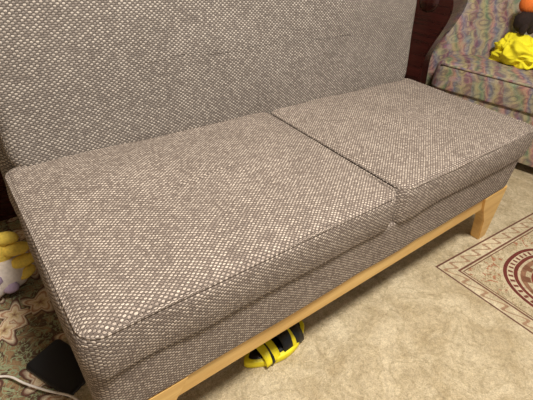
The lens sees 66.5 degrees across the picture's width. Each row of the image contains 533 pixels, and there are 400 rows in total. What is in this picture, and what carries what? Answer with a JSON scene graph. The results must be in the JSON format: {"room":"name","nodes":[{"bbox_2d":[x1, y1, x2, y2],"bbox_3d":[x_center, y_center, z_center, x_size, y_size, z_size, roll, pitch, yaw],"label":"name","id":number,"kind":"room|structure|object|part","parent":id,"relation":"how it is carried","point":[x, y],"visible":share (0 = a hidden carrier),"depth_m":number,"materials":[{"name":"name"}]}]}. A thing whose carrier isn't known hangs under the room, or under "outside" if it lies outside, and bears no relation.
{"room":"living room","nodes":[
{"label":"living room","id":0,"kind":"room"},
{"bbox_2d":[0,216,72,399],"bbox_3d":[0.438,0.306,1.292,5.400,0.050,4.400,-21,43,-32],"label":"rug","id":1,"kind":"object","parent":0,"point":[29,321],"depth_m":1.05,"materials":[{"name":"carpet"}]},
{"bbox_2d":[0,170,16,220],"bbox_3d":[-1.177,-0.285,1.141,0.800,0.830,0.477,-21,43,-32],"label":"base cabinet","id":2,"kind":"object","parent":1,"relation":"on","point":[7,211],"visible":0.02,"depth_m":1.37,"materials":[{"name":"brown wood"}]},
{"bbox_3d":[-0.904,-0.252,1.097,0.355,0.670,0.015,-21,43,-32],"label":"door panel","id":3,"kind":"part","parent":2,"relation":"part of","materials":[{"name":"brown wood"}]},
{"bbox_2d":[0,231,35,296],"bbox_3d":[-0.746,0.177,1.106,0.211,0.186,0.164,-21,43,-32],"label":"toy","id":4,"kind":"object","parent":1,"relation":"on","point":[16,264],"visible":0.96,"depth_m":1.10,"materials":[{"name":"yellow fabric"}]},
{"bbox_2d":[0,375,78,399],"bbox_3d":[-0.595,0.468,0.854,0.726,0.016,0.205,12,36,9],"label":"charging cable","id":5,"kind":"object","parent":1,"relation":"on","point":[1,376],"visible":1,"depth_m":0.92,"materials":[{"name":"white plastic"}]},
{"bbox_2d":[26,339,85,397],"bbox_3d":[-0.487,0.398,0.972,0.150,0.010,0.095,21,38,20],"label":"smartphone","id":6,"kind":"object","parent":1,"relation":"on","point":[57,365],"visible":0.79,"depth_m":0.96,"materials":[{"name":"black plastic"}]},
{"bbox_2d":[62,162,532,399],"bbox_3d":[1.475,0.436,1.204,3.335,0.005,2.300,-21,43,-32],"label":"floor","id":7,"kind":"structure","parent":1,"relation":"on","point":[452,318],"depth_m":1.14,"materials":[{"name":"beige carpet"}]},
{"bbox_2d":[0,0,532,399],"bbox_3d":[0.083,-0.181,1.146,1.410,0.846,0.758,-21,43,-32],"label":"sofa","id":8,"kind":"object","parent":7,"relation":"on","point":[188,183],"visible":1,"depth_m":0.87,"materials":[{"name":"fabric"}]},
{"bbox_3d":[-0.222,0.429,0.774,0.158,0.232,0.034,-21,43,-32],"label":"leg","id":9,"kind":"part","parent":8,"relation":"part of","materials":[{"name":"brown wood"}]},
{"bbox_2d":[5,112,395,379],"bbox_3d":[-0.128,-0.010,0.892,0.702,0.118,0.528,-21,43,-32],"label":"seat cushion","id":10,"kind":"object","parent":8,"relation":"on","point":[142,241],"depth_m":0.76,"materials":[{"name":"fabric"}]},
{"bbox_3d":[-0.024,-0.442,1.143,1.352,0.434,0.121,-21,35,-32],"label":"backrest","id":11,"kind":"part","parent":8,"relation":"part of","materials":[{"name":"fabric"}]},
{"bbox_3d":[0.136,-0.018,1.148,1.387,0.130,0.510,-21,43,-32],"label":"seat","id":12,"kind":"part","parent":8,"relation":"part of","materials":[{"name":"fabric"}]},
{"bbox_3d":[0.270,0.173,1.055,1.300,0.058,0.026,-21,43,-32],"label":"rail","id":13,"kind":"part","parent":8,"relation":"part of","materials":[{"name":"brown wood"}]},
{"bbox_2d":[271,79,532,221],"bbox_3d":[0.422,-0.220,1.262,0.703,0.121,0.528,-21,43,-32],"label":"seat cushion","id":14,"kind":"object","parent":8,"relation":"on","point":[428,145],"depth_m":1.14,"materials":[{"name":"fabric"}]},
{"bbox_3d":[0.757,0.057,1.436,0.175,0.232,0.034,-21,43,-32],"label":"leg","id":15,"kind":"part","parent":8,"relation":"part of","materials":[{"name":"brown wood"}]},
{"bbox_2d":[244,320,303,367],"bbox_3d":[0.024,0.359,1.055,0.204,0.060,0.096,-24,45,-35],"label":"sandal","id":16,"kind":"object","parent":7,"relation":"on","point":[281,346],"visible":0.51,"depth_m":1.03,"materials":[{"name":"yellow plastic"}]},
{"bbox_2d":[404,0,532,166],"bbox_3d":[1.369,-0.578,1.934,1.563,0.791,0.732,27,41,28],"label":"patterned armchair","id":17,"kind":"object","parent":7,"relation":"on","point":[452,42],"visible":0.56,"depth_m":1.94,"materials":[{"name":"fabric"}]},
{"bbox_3d":[0.737,-0.672,2.016,0.217,0.748,0.110,27,41,28],"label":"carved arm post","id":18,"kind":"part","parent":17,"relation":"part of","materials":[{"name":"brown wood"}]},
{"bbox_3d":[0.865,-0.955,1.985,0.174,0.230,0.260,27,41,28],"label":"arm rail","id":19,"kind":"part","parent":17,"relation":"part of","materials":[{"name":"multicoloured fabric"}]},
{"bbox_2d":[431,54,532,114],"bbox_3d":[1.394,-0.562,1.981,0.982,0.146,0.622,27,41,28],"label":"seat cushion","id":20,"kind":"object","parent":17,"relation":"on","point":[476,78],"depth_m":1.90,"materials":[{"name":"fabric"}]},
{"bbox_3d":[1.382,-0.412,2.092,0.962,0.242,0.602,27,41,28],"label":"seat panel","id":21,"kind":"part","parent":17,"relation":"part of","materials":[{"name":"fabric"}]},
{"bbox_2d":[488,32,532,69],"bbox_3d":[1.225,-0.706,1.935,0.232,0.151,0.298,-21,43,-32],"label":"cloth","id":22,"kind":"object","parent":17,"relation":"on","point":[515,49],"visible":0.95,"depth_m":1.89,"materials":[{"name":"yellow fabric"}]},
{"bbox_2d":[513,0,532,34],"bbox_3d":[1.197,-0.857,1.866,0.109,0.176,0.103,-21,43,-32],"label":"toy","id":23,"kind":"object","parent":22,"relation":"on","point":[523,22],"visible":1,"depth_m":1.85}
]}

